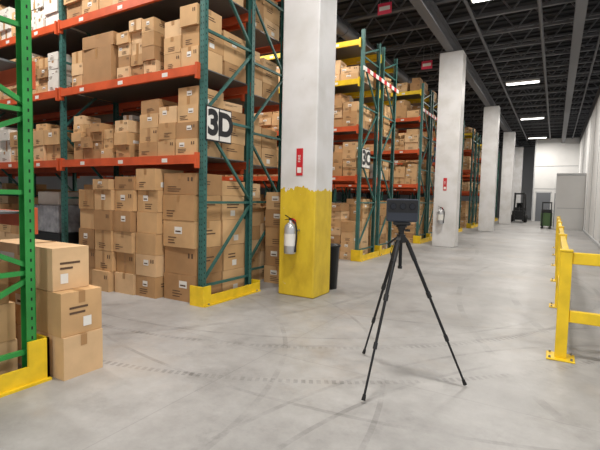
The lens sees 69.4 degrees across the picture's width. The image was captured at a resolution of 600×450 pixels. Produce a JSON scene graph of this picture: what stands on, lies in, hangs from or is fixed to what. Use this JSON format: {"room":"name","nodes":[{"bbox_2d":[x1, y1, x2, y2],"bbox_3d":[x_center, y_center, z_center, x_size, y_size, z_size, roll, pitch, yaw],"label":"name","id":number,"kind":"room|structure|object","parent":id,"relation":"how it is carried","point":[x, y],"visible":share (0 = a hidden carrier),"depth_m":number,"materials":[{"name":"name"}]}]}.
{"room":"warehouse","nodes":[
{"label":"warehouse","id":0,"kind":"room"},
{"bbox_2d":[0,176,274,197],"bbox_3d":[-10.566,-4.521,29.232,0.200,7.800,56.000,3,4,30],"label":"wall","id":1,"kind":"structure","parent":0,"point":[53,182],"depth_m":24.24,"materials":[{"name":"grey paint"}]},
{"bbox_2d":[0,217,599,449],"bbox_3d":[5.799,0.462,19.842,38.000,0.200,56.000,3,4,30],"label":"floor","id":2,"kind":"structure","parent":0,"point":[265,369],"depth_m":3.81,"materials":[{"name":"concrete"}]},
{"bbox_2d":[0,260,17,374],"bbox_3d":[-3.701,0.700,3.814,2.786,0.948,0.892,3,4,30],"label":"cartons","id":3,"kind":"object","parent":2,"relation":"on","point":[8,341],"visible":0.78,"depth_m":3.44,"materials":[{"name":"cardboard"}]},
{"bbox_2d":[0,198,37,239],"bbox_3d":[-5.789,0.098,9.168,1.425,1.369,0.938,3,4,30],"label":"cartons","id":4,"kind":"object","parent":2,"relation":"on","point":[6,231],"visible":0.03,"depth_m":8.84,"materials":[{"name":"cardboard"}]},
{"bbox_2d":[0,0,51,397],"bbox_3d":[-6.464,-1.708,5.203,9.790,5.450,1.310,3,4,30],"label":"rack","id":5,"kind":"object","parent":2,"relation":"on","point":[35,352],"visible":1,"depth_m":3.30,"materials":[{"name":"green metal"}]},
{"bbox_2d":[0,183,78,202],"bbox_3d":[-5.767,-0.195,10.685,5.991,1.760,1.081,3,4,30],"label":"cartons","id":6,"kind":"object","parent":2,"relation":"on","point":[7,186],"visible":0.04,"depth_m":11.15,"materials":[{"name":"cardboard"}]},
{"bbox_2d":[0,238,102,380],"bbox_3d":[-2.249,0.681,3.834,1.114,1.048,0.362,3,4,30],"label":"cartons","id":7,"kind":"object","parent":2,"relation":"on","point":[68,308],"visible":0.77,"depth_m":3.55,"materials":[{"name":"cardboard"}]},
{"bbox_2d":[34,191,79,243],"bbox_3d":[-4.562,0.108,8.415,1.150,1.500,0.950,3,4,30],"label":"crate","id":8,"kind":"object","parent":2,"relation":"on","point":[49,203],"visible":0.2,"depth_m":8.03,"materials":[{"name":"grey plastic"}]},
{"bbox_2d":[0,0,260,307],"bbox_3d":[-6.502,-1.981,9.446,13.050,5.450,1.300,3,4,30],"label":"rack","id":9,"kind":"object","parent":2,"relation":"on","point":[62,102],"visible":0.81,"depth_m":6.81,"materials":[{"name":"orange metal"}]},
{"bbox_2d":[0,123,73,161],"bbox_3d":[-5.157,-1.573,8.636,2.976,0.715,1.091,3,4,30],"label":"cartons","id":10,"kind":"object","parent":9,"relation":"in","point":[46,137],"visible":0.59,"depth_m":7.75,"materials":[{"name":"cardboard"}]},
{"bbox_2d":[0,0,92,40],"bbox_3d":[-5.108,-3.851,8.493,2.986,0.722,1.092,3,4,30],"label":"cartons","id":11,"kind":"object","parent":9,"relation":"in","point":[43,12],"visible":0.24,"depth_m":7.62,"materials":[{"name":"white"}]},
{"bbox_2d":[0,51,109,101],"bbox_3d":[-5.103,-2.804,8.544,2.921,0.826,1.096,3,4,30],"label":"cartons","id":12,"kind":"object","parent":9,"relation":"in","point":[46,68],"visible":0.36,"depth_m":7.56,"materials":[{"name":"brown"}]},
{"bbox_2d":[64,0,242,18],"bbox_3d":[-2.352,-3.697,6.878,2.990,0.745,1.094,3,4,30],"label":"cartons","id":13,"kind":"object","parent":9,"relation":"in","point":[75,8],"visible":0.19,"depth_m":6.91,"materials":[{"name":"cardboard"}]},
{"bbox_2d":[71,85,245,160],"bbox_3d":[-2.342,-1.510,6.982,2.848,0.929,1.093,3,4,30],"label":"cartons","id":14,"kind":"object","parent":9,"relation":"in","point":[163,127],"visible":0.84,"depth_m":6.37,"materials":[{"name":"cardboard"}]},
{"bbox_2d":[72,3,245,86],"bbox_3d":[-2.306,-2.648,6.900,2.822,0.852,1.090,3,4,30],"label":"cartons","id":15,"kind":"object","parent":9,"relation":"in","point":[152,44],"visible":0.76,"depth_m":6.29,"materials":[{"name":"cardboard"}]},
{"bbox_2d":[205,104,232,144],"bbox_3d":[-1.114,-1.383,6.014,0.014,0.470,0.554,3,4,30],"label":"aisle sign","id":16,"kind":"object","parent":9,"relation":"attached to","point":[219,124],"visible":1,"depth_m":5.99,"materials":[{"name":"white plastic"}]},
{"bbox_2d":[0,0,283,269],"bbox_3d":[-6.109,-2.059,10.791,12.960,5.450,1.260,3,4,30],"label":"rack","id":17,"kind":"object","parent":2,"relation":"on","point":[264,43],"visible":0.12,"depth_m":7.97,"materials":[{"name":"green metal"}]},
{"bbox_2d":[243,0,279,40],"bbox_3d":[-1.811,-3.806,8.170,2.774,0.823,1.075,3,4,30],"label":"cartons","id":18,"kind":"object","parent":17,"relation":"in","point":[270,15],"visible":0.06,"depth_m":7.61,"materials":[{"name":"cardboard"}]},
{"bbox_2d":[253,118,277,166],"bbox_3d":[-1.859,-1.569,8.311,2.763,0.899,1.076,3,4,30],"label":"cartons","id":19,"kind":"object","parent":17,"relation":"in","point":[266,148],"visible":0.02,"depth_m":7.72,"materials":[{"name":"cardboard"}]},
{"bbox_2d":[254,51,278,102],"bbox_3d":[-1.799,-2.787,8.213,2.688,0.984,1.082,3,4,30],"label":"cartons","id":20,"kind":"object","parent":17,"relation":"in","point":[265,81],"visible":0.06,"depth_m":7.63,"materials":[{"name":"cardboard"}]},
{"bbox_2d":[79,169,244,302],"bbox_3d":[-2.460,0.066,7.022,2.941,1.858,1.355,3,4,30],"label":"cartons","id":21,"kind":"object","parent":2,"relation":"on","point":[140,232],"visible":0.88,"depth_m":6.32,"materials":[{"name":"cardboard"}]},
{"bbox_2d":[213,184,265,279],"bbox_3d":[-1.852,0.019,8.387,2.666,1.805,1.082,3,4,30],"label":"cartons","id":22,"kind":"object","parent":2,"relation":"on","point":[258,211],"visible":0.05,"depth_m":7.67,"materials":[{"name":"cardboard"}]},
{"bbox_2d":[103,29,380,261],"bbox_3d":[-2.402,-2.127,13.158,9.850,5.450,1.300,3,4,30],"label":"rack","id":23,"kind":"object","parent":2,"relation":"on","point":[351,51],"visible":0.22,"depth_m":10.97,"materials":[{"name":"metal"}]},
{"bbox_2d":[222,142,369,177],"bbox_3d":[-0.984,-1.797,12.337,6.004,0.878,1.078,3,4,30],"label":"cartons","id":24,"kind":"object","parent":23,"relation":"in","point":[345,156],"visible":0.1,"depth_m":10.55,"materials":[{"name":"cardboard"}]},
{"bbox_2d":[254,93,372,131],"bbox_3d":[-0.951,-2.981,12.258,5.993,0.892,1.073,3,4,30],"label":"cartons","id":25,"kind":"object","parent":23,"relation":"in","point":[346,111],"visible":0.16,"depth_m":10.62,"materials":[{"name":"cardboard"}]},
{"bbox_2d":[276,60,373,87],"bbox_3d":[-0.874,-3.964,12.165,5.866,0.668,1.069,3,4,30],"label":"cartons","id":26,"kind":"object","parent":23,"relation":"in","point":[342,72],"visible":0.12,"depth_m":10.50,"materials":[{"name":"cardboard"}]},
{"bbox_2d":[361,148,370,168],"bbox_3d":[1.610,-1.612,10.539,0.014,0.470,0.546,3,4,30],"label":"aisle sign","id":27,"kind":"object","parent":23,"relation":"attached to","point":[365,161],"visible":1,"depth_m":10.51,"materials":[{"name":"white plastic"}]},
{"bbox_2d":[135,47,397,255],"bbox_3d":[-1.718,-2.186,14.320,9.850,5.450,1.300,3,4,30],"label":"rack","id":28,"kind":"object","parent":2,"relation":"on","point":[385,67],"visible":0.16,"depth_m":12.03,"materials":[{"name":"green metal"}]},
{"bbox_2d":[365,104,390,136],"bbox_3d":[-0.258,-3.043,13.415,5.975,0.898,1.076,3,4,30],"label":"cartons","id":29,"kind":"object","parent":28,"relation":"in","point":[386,110],"visible":0.02,"depth_m":12.05,"materials":[{"name":"cardboard"}]},
{"bbox_2d":[369,161,388,179],"bbox_3d":[-0.261,-1.872,13.475,5.918,0.914,1.075,3,4,30],"label":"cartons","id":30,"kind":"object","parent":28,"relation":"in","point":[385,165],"visible":0.02,"depth_m":12.09,"materials":[{"name":"brown cardboard"}]},
{"bbox_2d":[363,65,398,93],"bbox_3d":[2.142,-3.728,11.212,0.020,0.100,2.600,3,4,30],"label":"board","id":31,"kind":"object","parent":28,"relation":"attached to","point":[365,68],"visible":1,"depth_m":11.04,"materials":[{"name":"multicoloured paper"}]},
{"bbox_2d":[374,77,390,97],"bbox_3d":[-0.227,-4.014,13.346,5.970,0.646,1.080,3,4,30],"label":"cartons","id":32,"kind":"object","parent":28,"relation":"in","point":[388,80],"visible":0.02,"depth_m":12.03,"materials":[{"name":"cardboard"}]},
{"bbox_2d":[264,192,279,283],"bbox_3d":[-0.233,0.215,7.666,0.570,1.578,0.569,3,4,30],"label":"cartons","id":33,"kind":"object","parent":2,"relation":"on","point":[272,211],"visible":0.3,"depth_m":7.49,"materials":[{"name":"cardboard"}]},
{"bbox_2d":[220,195,369,259],"bbox_3d":[-1.012,-0.117,12.441,5.986,1.595,1.080,3,4,30],"label":"cartons","id":34,"kind":"object","parent":2,"relation":"on","point":[343,215],"visible":0.13,"depth_m":10.76,"materials":[{"name":"cardboard"}]},
{"bbox_2d":[279,0,336,298],"bbox_3d":[0.135,-2.019,6.597,0.620,6.190,0.550,3,4,30],"label":"concrete column","id":35,"kind":"structure","parent":2,"relation":"on","point":[309,42],"depth_m":6.42,"materials":[{"name":"yellow paint"}]},
{"bbox_2d":[284,215,299,253],"bbox_3d":[-0.127,0.139,6.424,0.228,0.574,0.200,3,4,30],"label":"fire extinguisher","id":36,"kind":"object","parent":35,"relation":"attached to","point":[290,230],"visible":1,"depth_m":6.35,"materials":[{"name":"silver metal"}]},
{"bbox_2d":[296,148,302,175],"bbox_3d":[-0.007,-0.932,6.407,0.110,0.400,0.010,3,4,30],"label":"fire extinguisher sign","id":37,"kind":"object","parent":35,"relation":"attached to","point":[299,154],"visible":1,"depth_m":6.40,"materials":[{"name":"red plastic"}]},
{"bbox_2d":[260,194,386,252],"bbox_3d":[-0.308,-0.173,13.594,5.942,1.590,1.074,3,4,30],"label":"cartons","id":38,"kind":"object","parent":2,"relation":"on","point":[382,239],"visible":0.02,"depth_m":12.16,"materials":[{"name":"cardboard"}]},
{"bbox_2d":[329,243,340,289],"bbox_3d":[0.473,0.685,7.215,0.400,0.730,0.400,3,4,30],"label":"trash bin","id":39,"kind":"object","parent":2,"relation":"on","point":[334,248],"visible":0.44,"depth_m":7.08,"materials":[{"name":"black plastic"}]},
{"bbox_2d":[260,83,431,243],"bbox_3d":[0.285,-2.358,17.720,9.850,5.450,1.300,3,4,30],"label":"rack","id":40,"kind":"object","parent":2,"relation":"on","point":[417,95],"visible":0.31,"depth_m":15.58,"materials":[{"name":"teal metal"}]},
{"bbox_2d":[364,128,425,151],"bbox_3d":[3.057,-3.133,16.045,2.929,0.891,1.077,3,4,30],"label":"cartons","id":41,"kind":"object","parent":40,"relation":"in","point":[410,141],"visible":0.34,"depth_m":15.15,"materials":[{"name":"cardboard"}]},
{"bbox_2d":[384,160,423,184],"bbox_3d":[3.027,-1.958,16.127,2.937,0.895,1.074,3,4,30],"label":"cartons","id":42,"kind":"object","parent":40,"relation":"in","point":[407,173],"visible":0.34,"depth_m":15.21,"materials":[{"name":"cardboard"}]},
{"bbox_2d":[390,100,426,119],"bbox_3d":[3.060,-4.133,15.994,2.978,0.694,1.076,3,4,30],"label":"cartons","id":43,"kind":"object","parent":40,"relation":"in","point":[404,109],"visible":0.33,"depth_m":15.14,"materials":[{"name":"cardboard"}]},
{"bbox_2d":[391,78,427,94],"bbox_3d":[3.126,-4.927,15.917,2.866,0.492,1.071,3,4,30],"label":"cartons","id":44,"kind":"object","parent":40,"relation":"in","point":[416,84],"visible":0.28,"depth_m":15.03,"materials":[{"name":"cardboard"}]},
{"bbox_2d":[260,92,437,240],"bbox_3d":[0.970,-2.417,18.882,9.850,5.450,1.300,3,4,30],"label":"rack","id":45,"kind":"object","parent":2,"relation":"on","point":[433,105],"visible":0.08,"depth_m":16.48,"materials":[{"name":"green metal"}]},
{"bbox_2d":[398,135,434,154],"bbox_3d":[3.790,-3.173,17.183,2.816,0.860,1.062,3,4,30],"label":"cartons","id":46,"kind":"object","parent":45,"relation":"in","point":[433,143],"visible":0.05,"depth_m":16.68,"materials":[{"name":"cardboard"}]},
{"bbox_2d":[404,161,433,185],"bbox_3d":[3.762,-2.012,17.259,2.823,0.892,1.074,3,4,30],"label":"cartons","id":47,"kind":"object","parent":45,"relation":"in","point":[423,166],"visible":0.02,"depth_m":16.19,"materials":[{"name":"cardboard"}]},
{"bbox_2d":[423,108,436,120],"bbox_3d":[4.830,-3.959,15.774,0.020,0.100,2.600,3,4,30],"label":"board","id":48,"kind":"object","parent":45,"relation":"attached to","point":[424,110],"visible":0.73,"depth_m":15.42,"materials":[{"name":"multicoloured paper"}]},
{"bbox_2d":[426,109,435,125],"bbox_3d":[3.733,-4.177,17.170,3.027,0.661,1.056,3,4,30],"label":"cartons","id":49,"kind":"object","parent":45,"relation":"in","point":[426,109],"visible":0.05,"depth_m":16.53,"materials":[{"name":"cardboard"}]},
{"bbox_2d":[427,91,436,102],"bbox_3d":[3.722,-5.011,17.129,3.072,0.530,1.080,3,4,30],"label":"cartons","id":50,"kind":"object","parent":45,"relation":"in","point":[435,93],"visible":0.03,"depth_m":16.55,"materials":[{"name":"cardboard"}]},
{"bbox_2d":[346,201,422,242],"bbox_3d":[3.011,-0.210,16.221,2.883,1.478,1.081,3,4,30],"label":"cartons","id":51,"kind":"object","parent":2,"relation":"on","point":[409,235],"visible":0.18,"depth_m":15.50,"materials":[{"name":"cardboard"}]},
{"bbox_2d":[332,121,436,201],"bbox_3d":[2.948,-2.588,22.239,9.850,5.450,1.300,3,4,30],"label":"rack","id":52,"kind":"object","parent":2,"relation":"on","point":[434,139],"visible":0.04,"depth_m":20.72,"materials":[{"name":"orange metal"}]},
{"bbox_2d":[394,147,435,162],"bbox_3d":[5.765,-3.293,20.543,2.824,0.758,1.074,3,4,30],"label":"cartons","id":53,"kind":"object","parent":52,"relation":"in","point":[395,161],"visible":0.16,"depth_m":20.36,"materials":[{"name":"cardboard"}]},
{"bbox_2d":[398,126,436,137],"bbox_3d":[5.741,-4.342,20.514,3.002,0.653,1.053,3,4,30],"label":"cartons","id":54,"kind":"object","parent":52,"relation":"in","point":[425,133],"visible":0.08,"depth_m":19.93,"materials":[{"name":"cardboard"}]},
{"bbox_2d":[353,197,431,238],"bbox_3d":[3.653,-0.342,17.403,2.982,1.620,1.078,3,4,30],"label":"cartons","id":55,"kind":"object","parent":2,"relation":"on","point":[421,198],"visible":0.06,"depth_m":16.78,"materials":[{"name":"cardboard"}]},
{"bbox_2d":[336,120,464,231],"bbox_3d":[3.633,-2.647,23.401,9.850,5.450,1.300,3,4,30],"label":"rack","id":56,"kind":"object","parent":2,"relation":"on","point":[398,192],"visible":0.08,"depth_m":21.53,"materials":[{"name":"green metal"}]},
{"bbox_2d":[336,129,476,227],"bbox_3d":[5.585,-2.815,26.715,9.850,5.450,1.300,3,4,30],"label":"rack","id":57,"kind":"object","parent":2,"relation":"on","point":[472,151],"visible":0.17,"depth_m":24.52,"materials":[{"name":"teal metal"}]},
{"bbox_2d":[434,156,472,169],"bbox_3d":[8.284,-3.577,25.087,3.100,0.857,1.073,3,4,30],"label":"cartons","id":58,"kind":"object","parent":57,"relation":"in","point":[466,160],"visible":0.09,"depth_m":23.99,"materials":[{"name":"cardboard"}]},
{"bbox_2d":[462,179,471,190],"bbox_3d":[8.326,-2.412,25.119,2.954,0.891,1.074,3,4,30],"label":"cartons","id":59,"kind":"object","parent":57,"relation":"in","point":[465,186],"visible":0.02,"depth_m":24.06,"materials":[{"name":"cardboard"}]},
{"bbox_2d":[464,138,471,149],"bbox_3d":[8.433,-4.573,24.945,2.820,0.669,1.076,3,4,30],"label":"cartons","id":60,"kind":"object","parent":57,"relation":"in","point":[468,142],"visible":0.16,"depth_m":23.89,"materials":[{"name":"cardboard"}]},
{"bbox_2d":[464,127,474,132],"bbox_3d":[8.387,-5.377,24.943,3.100,0.471,1.060,3,4,30],"label":"cartons","id":61,"kind":"object","parent":57,"relation":"in","point":[467,129],"visible":0.13,"depth_m":23.89,"materials":[{"name":"cardboard"}]},
{"bbox_2d":[333,132,480,226],"bbox_3d":[6.270,-2.874,27.877,9.850,5.450,1.300,3,4,30],"label":"rack","id":62,"kind":"object","parent":2,"relation":"on","point":[478,139],"visible":0.12,"depth_m":25.84,"materials":[{"name":"teal metal"}]},
{"bbox_2d":[361,198,466,400],"bbox_3d":[0.769,0.519,3.702,0.953,1.499,0.903,0,4,-20],"label":"tripod","id":63,"kind":"object","parent":2,"relation":"on","point":[401,211],"visible":1,"depth_m":3.49,"materials":[{"name":"black metal"}]},
{"bbox_2d":[351,144,481,197],"bbox_3d":[8.222,-3.042,31.190,9.850,5.450,1.300,3,4,30],"label":"rack","id":64,"kind":"object","parent":2,"relation":"on","point":[463,176],"visible":0.04,"depth_m":29.44,"materials":[{"name":"metal"}]},
{"bbox_2d":[463,181,479,192],"bbox_3d":[10.963,-2.602,29.599,2.955,0.816,1.067,3,4,30],"label":"cartons","id":65,"kind":"object","parent":64,"relation":"in","point":[468,181],"visible":0.06,"depth_m":28.65,"materials":[{"name":"cardboard"}]},
{"bbox_2d":[355,148,481,197],"bbox_3d":[8.907,-3.101,32.352,9.850,5.450,1.300,3,4,30],"label":"rack","id":66,"kind":"object","parent":2,"relation":"on","point":[477,148],"visible":0.02,"depth_m":32.44,"materials":[{"name":"orange metal"}]},
{"bbox_2d":[431,201,433,231],"bbox_3d":[5.737,-0.449,20.703,2.843,1.504,1.079,3,4,30],"label":"cartons","id":67,"kind":"object","parent":2,"relation":"on","point":[432,201],"visible":0.06,"depth_m":19.93,"materials":[{"name":"brown cardboard"}]},
{"bbox_2d":[376,164,495,220],"bbox_3d":[10.860,-3.270,35.666,9.850,5.450,1.300,3,4,30],"label":"rack","id":68,"kind":"object","parent":2,"relation":"on","point":[476,164],"visible":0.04,"depth_m":34.71,"materials":[{"name":"orange metal"}]},
{"bbox_2d":[383,152,499,220],"bbox_3d":[11.544,-3.329,36.828,9.850,5.450,1.300,3,4,30],"label":"rack","id":69,"kind":"object","parent":2,"relation":"on","point":[499,152],"visible":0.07,"depth_m":34.82,"materials":[{"name":"metal"}]},
{"bbox_2d":[432,50,466,247],"bbox_3d":[4.842,-2.392,14.075,0.720,6.190,0.550,3,4,30],"label":"concrete column","id":70,"kind":"structure","parent":2,"relation":"on","point":[452,66],"depth_m":13.83,"materials":[{"name":"white paint"}]},
{"bbox_2d":[437,206,444,223],"bbox_3d":[4.539,-0.326,13.921,0.228,0.574,0.200,3,4,30],"label":"fire extinguisher","id":71,"kind":"object","parent":70,"relation":"attached to","point":[441,213],"visible":1,"depth_m":13.86,"materials":[{"name":"silver metal"}]},
{"bbox_2d":[443,178,446,190],"bbox_3d":[4.657,-1.308,13.910,0.110,0.400,0.010,3,4,30],"label":"fire extinguisher sign","id":72,"kind":"object","parent":70,"relation":"attached to","point":[444,179],"visible":1,"depth_m":13.91,"materials":[{"name":"red plastic"}]},
{"bbox_2d":[430,200,468,227],"bbox_3d":[8.230,-0.704,25.263,2.892,1.544,1.077,3,4,30],"label":"cartons","id":73,"kind":"object","parent":2,"relation":"on","point":[464,204],"visible":0.14,"depth_m":24.19,"materials":[{"name":"cardboard"}]},
{"bbox_2d":[470,204,478,222],"bbox_3d":[10.958,-0.925,29.685,2.873,1.542,1.082,3,4,30],"label":"cartons","id":74,"kind":"object","parent":2,"relation":"on","point":[475,204],"visible":0.1,"depth_m":28.65,"materials":[{"name":"cardboard"}]},
{"bbox_2d":[478,106,499,231],"bbox_3d":[9.501,-2.780,21.766,0.700,6.190,0.550,3,4,30],"label":"concrete column","id":75,"kind":"structure","parent":2,"relation":"on","point":[491,116],"depth_m":21.53,"materials":[{"name":"white paint"}]},
{"bbox_2d":[499,132,515,223],"bbox_3d":[14.109,-3.170,29.487,0.700,6.190,0.550,3,4,30],"label":"concrete column","id":76,"kind":"structure","parent":2,"relation":"on","point":[508,152],"depth_m":29.25,"materials":[{"name":"white paint"}]},
{"bbox_2d":[511,147,523,214],"bbox_3d":[18.673,-3.564,37.234,0.700,6.190,0.550,3,4,30],"label":"concrete column","id":77,"kind":"structure","parent":2,"relation":"on","point":[519,151],"depth_m":36.94,"materials":[{"name":"white paint"}]},
{"bbox_2d":[511,193,526,221],"bbox_3d":[16.419,-1.309,32.432,1.020,2.196,3.000,3,4,30],"label":"forklift","id":78,"kind":"object","parent":2,"relation":"on","point":[519,212],"visible":0.95,"depth_m":32.24,"materials":[{"name":"black metal"}]},
{"bbox_2d":[540,202,552,227],"bbox_3d":[14.524,-0.582,25.511,0.600,1.547,1.700,3,4,30],"label":"cart","id":79,"kind":"object","parent":2,"relation":"on","point":[546,215],"visible":1,"depth_m":25.73,"materials":[{"name":"green plastic"}]},
{"bbox_2d":[546,216,599,363],"bbox_3d":[7.135,0.593,8.432,3.840,1.060,12.240,3,4,30],"label":"safety railing","id":80,"kind":"object","parent":2,"relation":"on","point":[564,256],"visible":1,"depth_m":4.13,"materials":[{"name":"yellow metal"}]},
{"bbox_2d":[260,0,599,147],"bbox_3d":[5.708,-6.664,18.953,37.800,0.690,54.100,3,4,30],"label":"ceiling","id":81,"kind":"structure","parent":0,"point":[547,3],"depth_m":16.89,"materials":[{"name":"black metal"}]},
{"bbox_2d":[378,0,391,14],"bbox_3d":[2.134,-5.587,10.888,0.360,0.550,0.024,3,4,30],"label":"hanging sign","id":82,"kind":"object","parent":81,"relation":"hanging from","point":[384,8],"visible":1,"depth_m":10.88,"materials":[{"name":"red"}]},
{"bbox_2d":[336,15,481,143],"bbox_3d":[8.270,-6.319,24.548,0.440,0.440,36.800,3,4,30],"label":"air duct","id":83,"kind":"object","parent":81,"relation":"hanging from","point":[344,30],"visible":0.13,"depth_m":12.99,"materials":[{"name":"grey metal"}]},
{"bbox_2d":[421,57,432,69],"bbox_3d":[4.320,-5.682,14.707,0.360,0.750,0.024,3,4,30],"label":"hanging sign","id":84,"kind":"object","parent":81,"relation":"hanging from","point":[425,64],"visible":1,"depth_m":14.72,"materials":[{"name":"red"}]},
{"bbox_2d":[277,0,599,143],"bbox_3d":[6.003,-7.193,19.403,38.000,0.260,56.120,3,4,30],"label":"ceiling trusses","id":85,"kind":"object","parent":81,"relation":"attached to","point":[355,10],"depth_m":16.13,"materials":[{"name":"grey metal"}]},
{"bbox_2d":[471,0,486,2],"bbox_3d":[4.689,-5.583,10.198,1.240,0.352,0.340,3,4,30],"label":"light","id":86,"kind":"object","parent":81,"relation":"hanging from","point":[472,1],"visible":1,"depth_m":10.52,"materials":[{"name":"white paint"}]},
{"bbox_2d":[409,0,587,146],"bbox_3d":[5.085,-6.105,19.929,12.840,0.460,55.800,3,4,30],"label":"girder","id":87,"kind":"object","parent":81,"relation":"attached to","point":[428,10],"visible":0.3,"depth_m":13.38,"materials":[{"name":"grey metal"}]},
{"bbox_2d":[505,76,539,85],"bbox_3d":[9.101,-5.964,17.686,1.240,0.352,0.340,3,4,30],"label":"light","id":88,"kind":"object","parent":81,"relation":"hanging from","point":[530,80],"visible":1,"depth_m":17.61,"materials":[{"name":"white paint"}]},
{"bbox_2d":[463,0,599,140],"bbox_3d":[7.667,-5.802,13.776,3.175,0.239,47.600,3,4,30],"label":"pipes","id":89,"kind":"object","parent":81,"relation":"attached to","point":[539,2],"visible":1,"depth_m":15.08,"materials":[{"name":"grey metal"}]},
{"bbox_2d":[520,112,544,119],"bbox_3d":[13.514,-6.344,25.175,1.240,0.352,0.340,3,4,30],"label":"light","id":90,"kind":"object","parent":81,"relation":"hanging from","point":[540,117],"visible":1,"depth_m":25.05,"materials":[{"name":"white paint"}]},
{"bbox_2d":[333,141,534,217],"bbox_3d":[20.141,-4.757,43.773,38.000,7.800,0.200,3,4,30],"label":"wall","id":91,"kind":"structure","parent":0,"point":[529,152],"depth_m":42.52,"materials":[{"name":"grey paint"}]},
{"bbox_2d":[531,137,579,221],"bbox_3d":[20.965,-3.512,34.039,4.620,6.600,0.230,3,4,30],"label":"wall","id":92,"kind":"structure","parent":0,"point":[552,157],"depth_m":34.46,"materials":[{"name":"grey paint"}]},
{"bbox_2d":[535,191,551,220],"bbox_3d":[19.512,-1.490,34.818,1.140,2.400,0.100,3,4,30],"label":"door","id":93,"kind":"structure","parent":92,"relation":"in","point":[541,196],"depth_m":34.88,"materials":[{"name":"grey metal"}]},
{"bbox_2d":[554,173,585,230],"bbox_3d":[17.933,-1.543,29.059,1.390,3.170,11.450,3,4,30],"label":"wall","id":94,"kind":"structure","parent":0,"point":[570,187],"depth_m":24.15,"materials":[{"name":"white paint"}]},
{"bbox_2d":[578,95,599,243],"bbox_3d":[14.003,-2.587,20.662,0.208,6.150,30.000,3,4,30],"label":"wall","id":95,"kind":"structure","parent":0,"point":[589,150],"depth_m":19.94,"materials":[{"name":"grey"}]},
{"bbox_2d":[580,85,599,140],"bbox_3d":[14.082,-5.879,20.449,0.240,0.450,30.000,3,4,30],"label":"trim","id":96,"kind":"structure","parent":95,"relation":"attached to","point":[598,90],"depth_m":22.57,"materials":[{"name":"grey"}]},
{"bbox_2d":[582,229,599,248],"bbox_3d":[10.894,0.669,15.922,0.040,0.120,18.400,3,4,30],"label":"baseboard","id":97,"kind":"structure","parent":95,"relation":"attached to","point":[592,239],"depth_m":17.29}
]}

